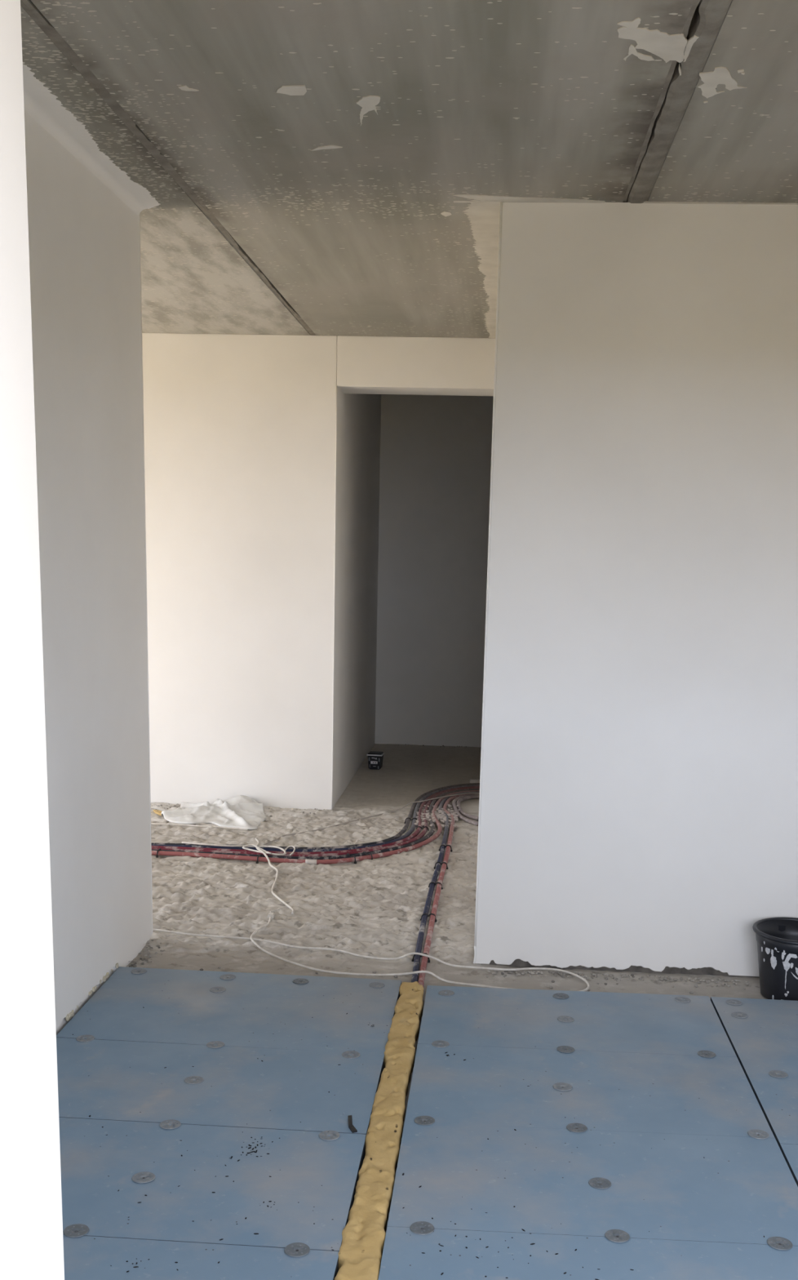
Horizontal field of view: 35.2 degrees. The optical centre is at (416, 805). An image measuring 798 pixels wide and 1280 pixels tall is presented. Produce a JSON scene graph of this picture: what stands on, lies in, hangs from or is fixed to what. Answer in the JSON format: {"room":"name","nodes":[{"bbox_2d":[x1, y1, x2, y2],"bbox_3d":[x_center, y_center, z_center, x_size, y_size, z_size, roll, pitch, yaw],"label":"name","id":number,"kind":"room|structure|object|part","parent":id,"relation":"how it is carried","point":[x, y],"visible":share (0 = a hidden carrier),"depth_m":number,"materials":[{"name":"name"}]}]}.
{"room":"building under construction","nodes":[
{"label":"building under construction","id":0,"kind":"room"},
{"bbox_2d":[0,0,64,1279],"bbox_3d":[-0.754,0.038,0.830,8.800,2.925,0.390,2,12,3],"label":"wall","id":1,"kind":"structure","parent":0,"point":[32,1242],"depth_m":0.92,"materials":[{"name":"white paint"}]},
{"bbox_2d":[24,111,152,1035],"bbox_3d":[-1.297,-0.428,3.053,0.160,2.925,4.172,2,12,3],"label":"wall","id":2,"kind":"structure","parent":0,"point":[84,241],"depth_m":4.38,"materials":[{"name":"white paint"}]},
{"bbox_2d":[142,332,495,809],"bbox_3d":[-2.086,-1.481,8.123,5.170,2.925,0.377,2,12,3],"label":"wall","id":3,"kind":"structure","parent":0,"point":[243,433],"depth_m":7.84,"materials":[{"name":"white paint"}]},
{"bbox_2d":[338,393,381,798],"bbox_3d":[-0.486,-1.728,9.529,0.179,2.925,2.700,2,12,3],"label":"wall","id":4,"kind":"structure","parent":0,"point":[362,411],"depth_m":9.23,"materials":[{"name":"white paint"}]},
{"bbox_2d":[20,0,797,338],"bbox_3d":[-0.388,-2.517,5.427,8.800,0.336,10.440,2,12,3],"label":"ceiling","id":5,"kind":"structure","parent":0,"point":[310,167],"depth_m":3.78,"materials":[{"name":"concrete"}]},
{"bbox_2d":[56,743,797,1279],"bbox_3d":[-0.500,0.404,6.198,8.700,0.070,10.100,2,12,3],"label":"floor","id":6,"kind":"structure","parent":0,"point":[650,1080],"depth_m":3.83,"materials":[{"name":"plastic"}]},
{"bbox_2d":[153,809,161,815],"bbox_3d":[-1.599,0.046,7.849,0.039,0.016,0.175,-5,13,-30],"label":"scrap","id":7,"kind":"object","parent":6,"relation":"on","point":[157,811],"visible":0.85,"depth_m":7.84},
{"bbox_2d":[151,822,248,830],"bbox_3d":[-1.726,0.109,7.551,1.473,0.009,0.062,3,12,5],"label":"cord","id":8,"kind":"object","parent":6,"relation":"on","point":[151,823],"visible":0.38,"depth_m":7.52,"materials":[{"name":"white plastic"}]},
{"bbox_2d":[161,795,266,829],"bbox_3d":[-1.245,0.027,7.827,0.635,0.085,0.666,2,12,3],"label":"plastic sack","id":9,"kind":"object","parent":6,"relation":"on","point":[242,811],"visible":1,"depth_m":7.78,"materials":[{"name":"white plastic"}]},
{"bbox_2d":[182,837,294,915],"bbox_3d":[-0.749,0.333,6.492,0.435,0.043,1.446,-5,13,-30],"label":"cable","id":10,"kind":"object","parent":6,"relation":"on","point":[257,846],"visible":1,"depth_m":6.86,"materials":[{"name":"white plastic"}]},
{"bbox_2d":[151,782,479,848],"bbox_3d":[-0.774,0.113,7.612,4.763,0.027,1.419,-5,13,-28],"label":"pipe","id":11,"kind":"object","parent":6,"relation":"on","point":[403,830],"visible":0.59,"depth_m":7.22,"materials":[{"name":"plastic"}]},
{"bbox_2d":[151,790,479,864],"bbox_3d":[-0.778,0.164,7.362,4.724,0.027,1.480,-5,13,-27],"label":"pipe","id":12,"kind":"object","parent":6,"relation":"on","point":[438,833],"visible":0.66,"depth_m":6.79,"materials":[{"name":"red plastic"}]},
{"bbox_2d":[305,859,316,864],"bbox_3d":[-0.559,0.303,6.709,0.060,0.029,0.029,1,12,-3],"label":"wrap","id":13,"kind":"object","parent":12,"relation":"attached to","point":[307,861],"visible":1,"depth_m":6.70,"materials":[{"name":"white plastic"}]},
{"bbox_2d":[151,788,479,859],"bbox_3d":[-0.780,0.153,7.417,4.730,0.027,1.456,-5,13,-27],"label":"pipe","id":14,"kind":"object","parent":6,"relation":"on","point":[431,833],"visible":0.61,"depth_m":6.86,"materials":[{"name":"plastic"}]},
{"bbox_2d":[151,784,479,852],"bbox_3d":[-0.775,0.123,7.563,4.758,0.027,1.416,-5,13,-28],"label":"pipe","id":15,"kind":"object","parent":6,"relation":"on","point":[410,832],"visible":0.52,"depth_m":6.97,"materials":[{"name":"plastic"}]},
{"bbox_2d":[151,786,479,856],"bbox_3d":[-0.779,0.143,7.466,4.747,0.027,1.441,-5,13,-27],"label":"pipe","id":16,"kind":"object","parent":6,"relation":"on","point":[423,833],"visible":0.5,"depth_m":6.90,"materials":[{"name":"plastic"}]},
{"bbox_2d":[151,786,479,853],"bbox_3d":[-0.778,0.133,7.518,4.749,0.027,1.429,-5,13,-28],"label":"pipe","id":17,"kind":"object","parent":6,"relation":"on","point":[417,832],"visible":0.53,"depth_m":6.95,"materials":[{"name":"red plastic"}]},
{"bbox_2d":[284,845,295,855],"bbox_3d":[-0.678,0.246,6.850,0.058,0.021,0.162,-3,12,-19],"label":"wire loop","id":18,"kind":"object","parent":17,"relation":"on","point":[289,846],"visible":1,"depth_m":6.88,"materials":[{"name":"white plastic"}]},
{"bbox_2d":[414,804,460,833],"bbox_3d":[0.132,0.070,7.908,0.294,0.019,0.973,2,12,3],"label":"plaster droppings","id":19,"kind":"object","parent":17,"relation":"on","point":[442,817],"visible":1,"depth_m":7.89},
{"bbox_2d":[346,853,356,863],"bbox_3d":[-0.352,0.287,6.815,0.012,0.040,0.106,-6,14,-32],"label":"clip","id":20,"kind":"object","parent":6,"relation":"attached to","point":[355,861],"visible":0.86,"depth_m":6.78,"materials":[{"name":"black plastic"}]},
{"bbox_2d":[348,1115,357,1133],"bbox_3d":[-0.185,0.908,3.586,0.020,0.006,0.102,-1,12,-12],"label":"scrap","id":21,"kind":"object","parent":6,"relation":"on","point":[353,1129],"visible":1,"depth_m":3.57,"materials":[{"name":"plastic"}]},
{"bbox_2d":[152,911,590,991],"bbox_3d":[-1.035,0.520,5.539,3.667,0.043,0.675,5,12,17],"label":"cable","id":22,"kind":"object","parent":6,"relation":"on","point":[271,915],"visible":0.76,"depth_m":5.10,"materials":[{"name":"white plastic"}]},
{"bbox_2d":[262,792,479,844],"bbox_3d":[-0.141,0.055,7.943,2.236,0.039,0.359,-9,15,-41],"label":"cord","id":23,"kind":"object","parent":6,"relation":"on","point":[466,793],"visible":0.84,"depth_m":7.92,"materials":[{"name":"plastic"}]},
{"bbox_2d":[366,751,384,769],"bbox_3d":[-0.311,-0.343,9.664,0.122,0.126,0.122,3,12,7],"label":"pail","id":24,"kind":"object","parent":6,"relation":"on","point":[375,758],"visible":1,"depth_m":9.62,"materials":[{"name":"black plastic"}]},
{"bbox_3d":[-0.320,-0.325,9.617,0.053,0.022,0.002,3,12,7],"label":"label panel","id":25,"kind":"part","parent":24,"relation":"part of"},
{"bbox_3d":[-0.310,-0.391,9.654,0.122,0.009,0.122,3,12,7],"label":"lid","id":26,"kind":"part","parent":24,"relation":"part of","materials":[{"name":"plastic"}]},
{"bbox_3d":[-0.309,-0.399,9.653,0.109,0.010,0.109,3,12,7],"label":"lid","id":27,"kind":"part","parent":24,"relation":"part of","materials":[{"name":"black plastic"}]},
{"bbox_2d":[334,981,423,1279],"bbox_3d":[-0.126,1.041,3.038,0.118,0.065,3.516,2,12,3],"label":"strip","id":28,"kind":"object","parent":6,"relation":"on","point":[360,1254],"visible":0.99,"depth_m":3.43,"materials":[{"name":"yellow plastic"}]},
{"bbox_2d":[71,1013,764,1279],"bbox_3d":[-0.262,0.944,3.414,2.488,0.003,1.682,12,16,42],"label":"crumbs","id":29,"kind":"object","parent":6,"relation":"on","point":[347,1013],"visible":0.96,"depth_m":3.15,"materials":[{"name":"black"}]},
{"bbox_2d":[412,952,430,963],"bbox_3d":[0.021,0.628,5.185,0.076,0.040,0.012,2,12,1],"label":"clip","id":30,"kind":"object","parent":6,"relation":"attached to","point":[413,959],"visible":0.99,"depth_m":5.18,"materials":[{"name":"black plastic"}]},
{"bbox_2d":[420,913,436,922],"bbox_3d":[0.058,0.514,5.753,0.076,0.040,0.012,2,12,1],"label":"clip","id":31,"kind":"object","parent":6,"relation":"attached to","point":[428,915],"visible":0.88,"depth_m":5.75,"materials":[{"name":"black plastic"}]},
{"bbox_2d":[428,881,443,889],"bbox_3d":[0.097,0.404,6.295,0.076,0.040,0.012,2,12,5],"label":"clip","id":32,"kind":"object","parent":6,"relation":"attached to","point":[432,882],"visible":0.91,"depth_m":6.29,"materials":[{"name":"black plastic"}]},
{"bbox_2d":[128,743,749,993],"bbox_3d":[-0.352,0.110,7.745,2.617,0.013,6.322,0,12,-7],"label":"crumbs","id":33,"kind":"object","parent":6,"relation":"on","point":[662,978],"visible":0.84,"depth_m":5.05,"materials":[{"name":"grey concrete"}]},
{"bbox_2d":[434,862,448,869],"bbox_3d":[0.134,0.322,6.702,0.076,0.040,0.012,2,12,4],"label":"clip","id":34,"kind":"object","parent":6,"relation":"attached to","point":[437,862],"visible":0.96,"depth_m":6.70,"materials":[{"name":"black plastic"}]},
{"bbox_2d":[411,791,479,982],"bbox_3d":[0.160,0.295,6.838,0.831,0.024,4.271,5,12,15],"label":"pipe","id":35,"kind":"object","parent":6,"relation":"on","point":[423,925],"visible":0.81,"depth_m":6.03,"materials":[{"name":"black plastic"}]},
{"bbox_2d":[439,844,452,852],"bbox_3d":[0.167,0.242,7.097,0.076,0.040,0.012,2,12,3],"label":"clip","id":36,"kind":"object","parent":6,"relation":"attached to","point":[441,845],"visible":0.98,"depth_m":7.09,"materials":[{"name":"black plastic"}]},
{"bbox_2d":[417,793,474,986],"bbox_3d":[0.179,0.302,6.803,0.816,0.024,4.224,4,12,15],"label":"pipe","id":37,"kind":"object","parent":6,"relation":"on","point":[431,926],"visible":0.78,"depth_m":6.00,"materials":[{"name":"plastic"}]},
{"bbox_2d":[452,794,479,826],"bbox_3d":[0.523,-0.007,8.363,0.607,0.024,1.205,11,15,38],"label":"pipe","id":38,"kind":"object","parent":6,"relation":"on","point":[455,801],"visible":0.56,"depth_m":8.01,"materials":[{"name":"grey plastic"}]},
{"bbox_2d":[456,795,479,820],"bbox_3d":[0.577,-0.017,8.419,1.030,0.024,0.532,-9,16,-42],"label":"pipe","id":39,"kind":"object","parent":6,"relation":"on","point":[462,812],"visible":0.46,"depth_m":8.22,"materials":[{"name":"grey plastic"}]},
{"bbox_2d":[470,778,479,783],"bbox_3d":[0.746,-0.162,9.155,0.705,0.028,0.030,2,12,3],"label":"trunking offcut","id":40,"kind":"object","parent":6,"relation":"on","point":[472,780],"visible":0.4,"depth_m":9.16,"materials":[{"name":"grey plastic"}]},
{"bbox_2d":[752,917,797,1000],"bbox_3d":[1.464,0.608,4.854,0.342,0.270,0.346,2,12,3],"label":"bucket","id":41,"kind":"object","parent":6,"relation":"on","point":[777,938],"visible":0.94,"depth_m":4.78,"materials":[{"name":"black plastic"}]},
{"bbox_2d":[374,394,493,747],"bbox_3d":[1.851,-1.891,10.618,4.700,2.925,0.200,2,12,3],"label":"wall","id":42,"kind":"structure","parent":0,"point":[436,450],"depth_m":10.61,"materials":[{"name":"white paint"}]},
{"bbox_2d":[473,201,797,977],"bbox_3d":[2.136,-0.990,6.229,3.547,2.925,3.045,2,12,3],"label":"wall","id":43,"kind":"structure","parent":0,"point":[638,797],"depth_m":4.81,"materials":[{"name":"white paint"}]}
]}

